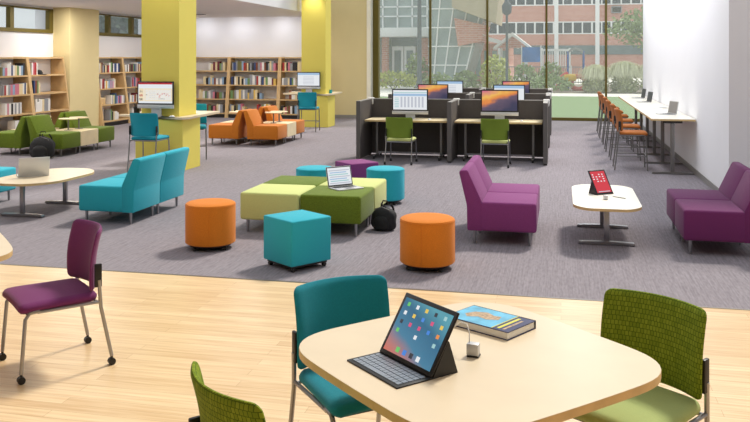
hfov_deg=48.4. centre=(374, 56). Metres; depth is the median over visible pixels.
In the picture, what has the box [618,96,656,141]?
table
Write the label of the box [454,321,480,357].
power adapter
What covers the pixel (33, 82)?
book
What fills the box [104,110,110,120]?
book
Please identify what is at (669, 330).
chair
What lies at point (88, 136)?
table
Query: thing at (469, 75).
flowering shrub
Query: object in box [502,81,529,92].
desktop computer
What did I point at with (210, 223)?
ottoman
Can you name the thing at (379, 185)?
module
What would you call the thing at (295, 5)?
trim
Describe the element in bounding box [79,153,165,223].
lounge seat
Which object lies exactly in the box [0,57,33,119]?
bookcase
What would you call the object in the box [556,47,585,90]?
play structure
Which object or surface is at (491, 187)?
lounge seat
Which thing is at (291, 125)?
table
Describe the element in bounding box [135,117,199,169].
column base
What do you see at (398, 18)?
glass hall
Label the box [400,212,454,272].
ottoman
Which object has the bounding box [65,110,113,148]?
lounge seat
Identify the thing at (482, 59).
annex
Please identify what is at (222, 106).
book
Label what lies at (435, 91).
desktop computer
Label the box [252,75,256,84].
book
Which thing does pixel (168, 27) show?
trim column
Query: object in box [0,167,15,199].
lounge seat
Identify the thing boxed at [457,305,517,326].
picture
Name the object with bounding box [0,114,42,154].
lounge seat
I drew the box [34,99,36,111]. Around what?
book
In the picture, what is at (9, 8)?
window
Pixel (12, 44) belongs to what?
wall
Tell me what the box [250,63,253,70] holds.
book
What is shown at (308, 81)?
desktop computer
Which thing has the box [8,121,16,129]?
book
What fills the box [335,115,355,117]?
baseboard
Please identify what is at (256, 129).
lounge seat
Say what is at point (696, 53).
wall
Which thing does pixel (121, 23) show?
leafy tree
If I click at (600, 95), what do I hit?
counter stool
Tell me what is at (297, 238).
ottoman
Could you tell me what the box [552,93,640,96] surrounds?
path
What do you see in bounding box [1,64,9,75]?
book
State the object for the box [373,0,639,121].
window
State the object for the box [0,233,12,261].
cafe table
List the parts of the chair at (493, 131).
leg, backrest, seat, leg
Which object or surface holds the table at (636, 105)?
on the floor at (715, 274)
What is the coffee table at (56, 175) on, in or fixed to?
on the floor at (715, 274)
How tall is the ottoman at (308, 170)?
0.465 m
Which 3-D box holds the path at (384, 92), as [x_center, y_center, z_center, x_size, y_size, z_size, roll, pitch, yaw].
[1.116,2.085,51.233,8.900,0.270,19.500,0,0,13]
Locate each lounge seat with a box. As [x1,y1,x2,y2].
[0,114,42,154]
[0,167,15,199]
[26,115,79,156]
[54,110,78,128]
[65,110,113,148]
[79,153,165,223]
[112,147,188,213]
[209,109,249,144]
[243,109,286,145]
[258,105,270,121]
[264,105,303,139]
[459,162,537,245]
[467,155,539,216]
[667,162,749,238]
[675,170,749,253]
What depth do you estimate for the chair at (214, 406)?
2.67 m
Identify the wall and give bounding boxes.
[0,2,140,130]
[196,17,300,108]
[331,0,366,114]
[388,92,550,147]
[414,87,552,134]
[643,0,749,187]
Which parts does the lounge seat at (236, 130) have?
seat, backrest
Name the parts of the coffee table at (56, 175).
post, post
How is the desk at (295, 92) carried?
on the floor at (715, 274)
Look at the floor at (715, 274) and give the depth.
9.40 m
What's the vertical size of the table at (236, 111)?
0.682 m
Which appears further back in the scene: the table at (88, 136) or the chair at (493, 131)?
the table at (88, 136)
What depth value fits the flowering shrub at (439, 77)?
47.72 m
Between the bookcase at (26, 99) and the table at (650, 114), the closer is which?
the table at (650, 114)
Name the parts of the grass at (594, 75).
crown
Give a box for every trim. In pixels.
[0,263,749,309]
[235,0,300,11]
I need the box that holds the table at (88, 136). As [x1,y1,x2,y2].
[55,116,97,152]
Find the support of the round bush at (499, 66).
on the planting bed
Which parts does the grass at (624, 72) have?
crown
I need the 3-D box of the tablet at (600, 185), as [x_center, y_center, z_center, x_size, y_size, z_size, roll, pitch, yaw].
[2.462,1.366,9.111,0.230,0.248,0.163,0,0,-25]
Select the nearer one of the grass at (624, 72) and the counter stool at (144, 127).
the counter stool at (144, 127)
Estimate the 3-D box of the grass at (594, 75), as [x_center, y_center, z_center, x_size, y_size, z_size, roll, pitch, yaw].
[12.283,1.242,46.458,2.250,1.700,2.252,0,0,9]
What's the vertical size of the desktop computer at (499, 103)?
0.567 m
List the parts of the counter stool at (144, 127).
leg, cross rail, leg, backrest, seat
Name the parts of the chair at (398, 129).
leg, backrest, seat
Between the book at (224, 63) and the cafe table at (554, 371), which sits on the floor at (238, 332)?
the cafe table at (554, 371)
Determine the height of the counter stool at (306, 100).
1.021 m
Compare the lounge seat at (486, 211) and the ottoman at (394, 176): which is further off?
the ottoman at (394, 176)
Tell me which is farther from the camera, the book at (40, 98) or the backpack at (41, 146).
the book at (40, 98)
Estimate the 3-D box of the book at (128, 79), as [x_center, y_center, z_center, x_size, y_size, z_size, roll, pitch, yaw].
[-7.279,0.732,24.671,0.178,0.291,0.066,0,0,13]
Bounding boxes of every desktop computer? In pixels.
[137,81,173,116]
[297,72,319,91]
[392,89,427,118]
[418,84,447,98]
[436,81,462,92]
[481,90,518,118]
[493,85,524,99]
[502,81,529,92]
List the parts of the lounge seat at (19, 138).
seat, backrest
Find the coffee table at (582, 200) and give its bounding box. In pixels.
[572,184,641,245]
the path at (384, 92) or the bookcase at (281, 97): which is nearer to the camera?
the bookcase at (281, 97)
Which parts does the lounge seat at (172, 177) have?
seat, backrest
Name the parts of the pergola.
post, post, post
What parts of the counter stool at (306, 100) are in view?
backrest, seat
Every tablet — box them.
[347,293,459,388]
[588,169,613,194]
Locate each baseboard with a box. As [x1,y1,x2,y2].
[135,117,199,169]
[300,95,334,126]
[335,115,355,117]
[643,126,718,189]
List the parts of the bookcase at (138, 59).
panel, panel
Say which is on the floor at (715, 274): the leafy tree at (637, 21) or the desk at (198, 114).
the desk at (198, 114)
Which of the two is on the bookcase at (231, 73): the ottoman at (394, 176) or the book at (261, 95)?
the book at (261, 95)
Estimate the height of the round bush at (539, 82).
1.064 m
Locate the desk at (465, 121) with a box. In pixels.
[454,118,542,162]
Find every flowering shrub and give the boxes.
[380,70,416,88]
[405,52,427,83]
[422,72,453,83]
[453,70,480,87]
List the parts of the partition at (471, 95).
panel, edge trim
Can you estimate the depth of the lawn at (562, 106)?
32.59 m
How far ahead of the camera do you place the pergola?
54.66 m
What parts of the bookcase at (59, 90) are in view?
panel, shelf, shelf, shelf, shelf, panel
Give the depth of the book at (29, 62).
20.22 m
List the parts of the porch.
gable panel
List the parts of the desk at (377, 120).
leg, leg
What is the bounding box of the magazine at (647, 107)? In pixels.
[646,107,667,108]
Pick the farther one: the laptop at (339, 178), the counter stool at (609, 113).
the counter stool at (609, 113)
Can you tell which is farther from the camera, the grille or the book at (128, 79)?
the grille
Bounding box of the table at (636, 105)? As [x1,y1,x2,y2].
[626,102,669,155]
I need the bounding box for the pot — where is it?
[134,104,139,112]
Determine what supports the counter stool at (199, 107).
on the floor at (715, 274)
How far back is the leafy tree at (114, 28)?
33.34 m
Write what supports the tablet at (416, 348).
on the cafe table at (554, 371)
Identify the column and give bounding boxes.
[53,7,98,125]
[141,0,195,116]
[301,0,330,93]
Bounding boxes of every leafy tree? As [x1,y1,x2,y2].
[99,16,137,33]
[111,17,137,32]
[602,6,642,52]
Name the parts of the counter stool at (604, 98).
leg, leg, backrest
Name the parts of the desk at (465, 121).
leg, leg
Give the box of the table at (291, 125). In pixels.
[261,111,295,142]
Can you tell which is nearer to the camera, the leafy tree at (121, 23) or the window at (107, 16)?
the window at (107, 16)
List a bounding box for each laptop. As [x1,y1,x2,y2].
[16,157,49,176]
[326,165,363,190]
[631,89,645,98]
[636,91,652,102]
[655,101,678,114]
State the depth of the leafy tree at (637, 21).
54.20 m
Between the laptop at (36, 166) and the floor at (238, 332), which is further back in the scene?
the laptop at (36, 166)
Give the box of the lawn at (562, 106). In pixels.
[380,96,639,118]
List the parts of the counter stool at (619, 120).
leg, leg, backrest, seat, leg, leg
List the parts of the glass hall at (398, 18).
pane, entrance door, pane, entrance door, brick panel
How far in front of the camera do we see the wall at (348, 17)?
26.26 m
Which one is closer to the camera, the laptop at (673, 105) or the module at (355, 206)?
the module at (355, 206)
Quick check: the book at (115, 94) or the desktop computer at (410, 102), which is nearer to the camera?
the desktop computer at (410, 102)
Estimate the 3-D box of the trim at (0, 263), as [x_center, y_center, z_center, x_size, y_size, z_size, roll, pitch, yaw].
[-0.620,1.928,7.105,22.300,0.024,0.024,0,0,13]
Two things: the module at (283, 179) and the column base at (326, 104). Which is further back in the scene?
the column base at (326, 104)
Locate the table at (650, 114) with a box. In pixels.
[637,109,695,174]
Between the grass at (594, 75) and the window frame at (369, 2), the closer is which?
the window frame at (369, 2)
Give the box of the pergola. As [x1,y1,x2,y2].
[541,48,570,84]
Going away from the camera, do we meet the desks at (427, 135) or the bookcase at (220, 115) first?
the desks at (427, 135)
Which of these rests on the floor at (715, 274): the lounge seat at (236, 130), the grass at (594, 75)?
the lounge seat at (236, 130)
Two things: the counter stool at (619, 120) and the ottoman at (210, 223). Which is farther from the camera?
the counter stool at (619, 120)
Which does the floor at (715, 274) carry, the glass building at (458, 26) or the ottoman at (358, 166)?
the ottoman at (358, 166)
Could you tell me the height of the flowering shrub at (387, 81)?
1.220 m
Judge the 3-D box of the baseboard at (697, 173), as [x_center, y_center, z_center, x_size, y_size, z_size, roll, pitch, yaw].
[5.915,1.875,16.693,0.012,0.090,11.760,0,0,13]
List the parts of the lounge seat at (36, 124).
backrest, seat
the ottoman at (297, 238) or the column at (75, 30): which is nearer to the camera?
the ottoman at (297, 238)
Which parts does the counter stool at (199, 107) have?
backrest, seat, leg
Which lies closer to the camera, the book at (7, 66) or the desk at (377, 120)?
the desk at (377, 120)
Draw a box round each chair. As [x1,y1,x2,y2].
[0,219,115,384]
[188,361,265,421]
[289,275,389,421]
[384,117,417,164]
[480,118,510,167]
[573,288,709,421]
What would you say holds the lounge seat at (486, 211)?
on the floor at (715, 274)
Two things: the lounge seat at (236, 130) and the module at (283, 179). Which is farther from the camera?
the lounge seat at (236, 130)
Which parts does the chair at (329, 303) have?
leg, rail, leg, seat, backrest, leg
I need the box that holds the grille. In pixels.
[612,7,620,11]
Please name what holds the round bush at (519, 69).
on the planting bed
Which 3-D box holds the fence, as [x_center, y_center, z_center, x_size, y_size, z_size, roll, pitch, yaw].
[10.048,1.245,51.548,5.700,1.450,0.100,0,0,13]
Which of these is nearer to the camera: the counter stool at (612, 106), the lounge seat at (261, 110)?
the counter stool at (612, 106)
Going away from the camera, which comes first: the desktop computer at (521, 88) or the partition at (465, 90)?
the desktop computer at (521, 88)
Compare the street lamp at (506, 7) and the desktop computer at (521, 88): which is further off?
the street lamp at (506, 7)
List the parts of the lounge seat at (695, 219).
leg, seat, backrest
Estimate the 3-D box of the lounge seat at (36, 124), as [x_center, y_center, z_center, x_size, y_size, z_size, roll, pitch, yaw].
[-6.323,1.538,16.433,0.790,0.763,0.644,0,0,13]
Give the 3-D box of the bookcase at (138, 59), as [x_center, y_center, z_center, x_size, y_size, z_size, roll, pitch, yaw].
[-7.240,0.958,25.033,0.600,1.925,1.460,0,0,13]
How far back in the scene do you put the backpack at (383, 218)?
9.20 m
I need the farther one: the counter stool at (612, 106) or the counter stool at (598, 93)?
the counter stool at (598, 93)
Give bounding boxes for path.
[380,84,478,96]
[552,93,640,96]
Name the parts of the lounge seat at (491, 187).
backrest, seat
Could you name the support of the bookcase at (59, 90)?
on the floor at (715, 274)
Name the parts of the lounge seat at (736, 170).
seat, backrest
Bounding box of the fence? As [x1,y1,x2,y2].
[491,65,581,88]
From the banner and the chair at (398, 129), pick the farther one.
the banner
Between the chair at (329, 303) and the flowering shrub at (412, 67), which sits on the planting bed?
the flowering shrub at (412, 67)
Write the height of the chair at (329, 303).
0.847 m
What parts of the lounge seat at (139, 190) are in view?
seat, leg, backrest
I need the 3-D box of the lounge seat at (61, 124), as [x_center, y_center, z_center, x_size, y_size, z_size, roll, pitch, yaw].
[-6.831,1.538,17.878,0.790,0.763,0.644,0,0,13]
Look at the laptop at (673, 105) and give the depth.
14.69 m
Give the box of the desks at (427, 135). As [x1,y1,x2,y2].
[356,97,549,164]
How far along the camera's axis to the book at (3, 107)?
18.97 m
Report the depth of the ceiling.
21.58 m
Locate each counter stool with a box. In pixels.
[127,113,169,171]
[196,104,206,158]
[297,92,319,131]
[596,92,619,132]
[598,94,623,138]
[601,97,628,143]
[604,100,633,151]
[608,103,640,160]
[612,108,647,170]
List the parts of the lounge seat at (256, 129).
backrest, seat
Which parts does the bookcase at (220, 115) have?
shelf, shelf, shelf, shelf, panel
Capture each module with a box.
[240,183,315,231]
[264,175,326,185]
[300,185,373,236]
[320,178,385,223]
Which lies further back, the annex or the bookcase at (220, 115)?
the annex
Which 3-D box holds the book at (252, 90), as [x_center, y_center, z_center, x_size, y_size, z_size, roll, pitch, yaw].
[-3.851,1.166,26.393,0.086,0.313,0.170,0,0,13]
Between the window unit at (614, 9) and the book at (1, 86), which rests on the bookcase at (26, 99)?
the book at (1, 86)
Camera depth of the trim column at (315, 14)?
22.98 m
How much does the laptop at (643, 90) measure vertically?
0.236 m
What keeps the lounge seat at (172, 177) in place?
on the floor at (715, 274)
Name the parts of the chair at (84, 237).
leg, leg, seat, rail, leg, backrest, leg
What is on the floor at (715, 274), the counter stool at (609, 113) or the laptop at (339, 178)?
the counter stool at (609, 113)
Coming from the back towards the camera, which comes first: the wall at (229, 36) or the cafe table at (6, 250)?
the wall at (229, 36)
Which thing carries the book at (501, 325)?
on the cafe table at (554, 371)
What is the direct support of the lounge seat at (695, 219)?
on the floor at (715, 274)
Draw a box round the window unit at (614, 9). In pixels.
[611,6,621,12]
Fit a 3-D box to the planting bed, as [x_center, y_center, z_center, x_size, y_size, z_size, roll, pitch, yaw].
[11.784,2.090,52.903,120.000,0.260,15.600,0,0,13]
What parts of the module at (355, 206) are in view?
leg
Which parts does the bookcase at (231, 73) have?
panel, shelf, shelf, shelf, shelf, panel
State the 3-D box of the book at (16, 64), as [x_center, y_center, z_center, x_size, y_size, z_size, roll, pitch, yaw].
[-8.440,0.289,19.840,0.225,0.287,0.069,0,0,13]
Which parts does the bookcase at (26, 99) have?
shelf, shelf, shelf, shelf, panel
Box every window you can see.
[0,4,52,32]
[99,14,140,36]
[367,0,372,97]
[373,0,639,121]
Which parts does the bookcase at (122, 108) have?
panel, shelf, shelf, shelf, shelf, panel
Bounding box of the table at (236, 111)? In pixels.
[220,110,255,141]
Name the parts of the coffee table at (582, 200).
post, post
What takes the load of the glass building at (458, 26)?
on the path at (384, 92)
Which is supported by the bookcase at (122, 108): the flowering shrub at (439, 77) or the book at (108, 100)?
the book at (108, 100)
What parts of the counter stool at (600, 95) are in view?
leg, backrest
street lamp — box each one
[415,0,421,87]
[502,0,511,80]
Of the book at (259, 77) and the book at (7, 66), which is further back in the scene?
the book at (259, 77)
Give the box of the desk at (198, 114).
[119,111,219,119]
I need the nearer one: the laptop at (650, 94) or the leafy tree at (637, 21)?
the laptop at (650, 94)
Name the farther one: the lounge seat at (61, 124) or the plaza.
the plaza
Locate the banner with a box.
[521,46,540,73]
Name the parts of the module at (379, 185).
seat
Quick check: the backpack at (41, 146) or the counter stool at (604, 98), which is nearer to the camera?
the backpack at (41, 146)
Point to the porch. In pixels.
(512, 42)
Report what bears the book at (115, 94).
on the bookcase at (122, 108)
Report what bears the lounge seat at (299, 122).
on the floor at (715, 274)
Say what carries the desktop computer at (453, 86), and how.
on the desk
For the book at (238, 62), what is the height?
0.300 m
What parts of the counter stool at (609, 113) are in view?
leg, leg, backrest, seat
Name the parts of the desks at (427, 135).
edge trim, panel, edge trim, panel, edge trim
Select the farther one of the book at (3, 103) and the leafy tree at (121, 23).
the leafy tree at (121, 23)
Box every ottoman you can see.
[185,198,235,250]
[263,210,330,271]
[296,165,330,176]
[335,159,378,177]
[366,166,404,204]
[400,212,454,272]
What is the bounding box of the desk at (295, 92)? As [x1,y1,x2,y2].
[283,91,341,118]
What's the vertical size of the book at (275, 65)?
0.232 m
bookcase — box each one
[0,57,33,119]
[27,57,69,124]
[99,57,129,125]
[122,57,140,122]
[196,57,228,117]
[226,57,279,117]
[278,57,300,118]
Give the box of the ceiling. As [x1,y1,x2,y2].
[0,0,300,17]
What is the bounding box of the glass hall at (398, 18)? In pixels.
[380,0,427,83]
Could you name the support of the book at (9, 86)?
on the bookcase at (26, 99)
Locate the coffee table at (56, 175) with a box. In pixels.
[0,168,93,217]
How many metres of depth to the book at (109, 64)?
23.58 m
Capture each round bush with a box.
[479,54,512,87]
[512,63,537,87]
[530,74,574,91]
[538,61,563,85]
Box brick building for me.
[484,0,642,74]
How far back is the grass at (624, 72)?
45.90 m
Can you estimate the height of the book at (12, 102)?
0.260 m
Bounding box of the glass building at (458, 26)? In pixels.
[428,0,504,84]
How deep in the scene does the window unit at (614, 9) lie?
90.79 m
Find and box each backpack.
[29,131,54,157]
[371,200,396,230]
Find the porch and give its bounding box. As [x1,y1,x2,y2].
[493,33,530,84]
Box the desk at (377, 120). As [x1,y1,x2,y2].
[365,117,446,160]
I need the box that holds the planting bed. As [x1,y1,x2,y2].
[472,84,642,93]
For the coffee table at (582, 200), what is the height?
0.430 m
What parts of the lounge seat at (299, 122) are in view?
backrest, seat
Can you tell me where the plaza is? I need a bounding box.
[515,75,641,84]
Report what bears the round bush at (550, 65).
on the planting bed
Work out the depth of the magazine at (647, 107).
16.31 m
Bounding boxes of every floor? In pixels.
[0,117,749,308]
[0,264,749,421]
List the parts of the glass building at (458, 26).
brick panel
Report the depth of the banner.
53.08 m
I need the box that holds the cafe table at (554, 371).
[299,302,660,421]
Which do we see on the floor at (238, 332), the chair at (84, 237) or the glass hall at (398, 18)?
the chair at (84, 237)
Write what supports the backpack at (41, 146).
on the floor at (715, 274)
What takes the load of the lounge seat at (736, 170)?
on the floor at (715, 274)
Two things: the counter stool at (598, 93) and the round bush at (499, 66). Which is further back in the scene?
the round bush at (499, 66)
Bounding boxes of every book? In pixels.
[0,85,3,95]
[0,103,6,114]
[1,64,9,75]
[3,103,10,114]
[8,85,10,94]
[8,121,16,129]
[12,102,21,113]
[15,63,24,74]
[29,62,35,74]
[30,63,32,74]
[32,81,34,92]
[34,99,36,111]
[40,98,47,110]
[103,63,110,71]
[104,95,111,103]
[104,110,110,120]
[110,93,116,103]
[126,77,131,86]
[217,61,221,70]
[220,104,224,112]
[223,62,226,70]
[237,61,239,70]
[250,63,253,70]
[251,89,254,98]
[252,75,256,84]
[258,76,262,84]
[259,93,263,98]
[273,63,277,70]
[455,305,535,340]
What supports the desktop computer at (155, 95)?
on the desk at (198, 114)
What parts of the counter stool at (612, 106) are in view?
leg, leg, backrest, seat, leg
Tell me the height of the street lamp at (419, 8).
6.450 m
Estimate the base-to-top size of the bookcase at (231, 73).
1.925 m
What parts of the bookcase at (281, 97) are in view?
panel, shelf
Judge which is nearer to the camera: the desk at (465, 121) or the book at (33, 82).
the desk at (465, 121)
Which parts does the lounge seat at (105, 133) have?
backrest, seat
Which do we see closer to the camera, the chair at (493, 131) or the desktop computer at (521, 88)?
the chair at (493, 131)
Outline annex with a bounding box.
[475,37,513,83]
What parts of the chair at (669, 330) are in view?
seat, backrest, rail, leg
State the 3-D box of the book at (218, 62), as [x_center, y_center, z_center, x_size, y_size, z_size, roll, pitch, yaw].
[-4.986,0.285,26.772,0.076,0.295,0.175,0,0,13]
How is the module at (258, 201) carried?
on the floor at (715, 274)
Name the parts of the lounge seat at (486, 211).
backrest, leg, seat, leg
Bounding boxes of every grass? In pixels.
[576,64,615,92]
[607,61,642,92]
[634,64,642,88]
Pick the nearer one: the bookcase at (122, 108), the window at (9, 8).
the window at (9, 8)
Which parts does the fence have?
rail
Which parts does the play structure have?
post, post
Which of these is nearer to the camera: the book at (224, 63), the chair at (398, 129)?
the chair at (398, 129)
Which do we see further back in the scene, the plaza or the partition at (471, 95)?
the plaza
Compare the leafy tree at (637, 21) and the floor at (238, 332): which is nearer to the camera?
the floor at (238, 332)
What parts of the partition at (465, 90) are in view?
panel, edge trim, panel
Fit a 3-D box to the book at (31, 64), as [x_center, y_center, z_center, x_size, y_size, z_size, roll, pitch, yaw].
[-8.362,0.287,20.151,0.207,0.292,0.052,0,0,13]

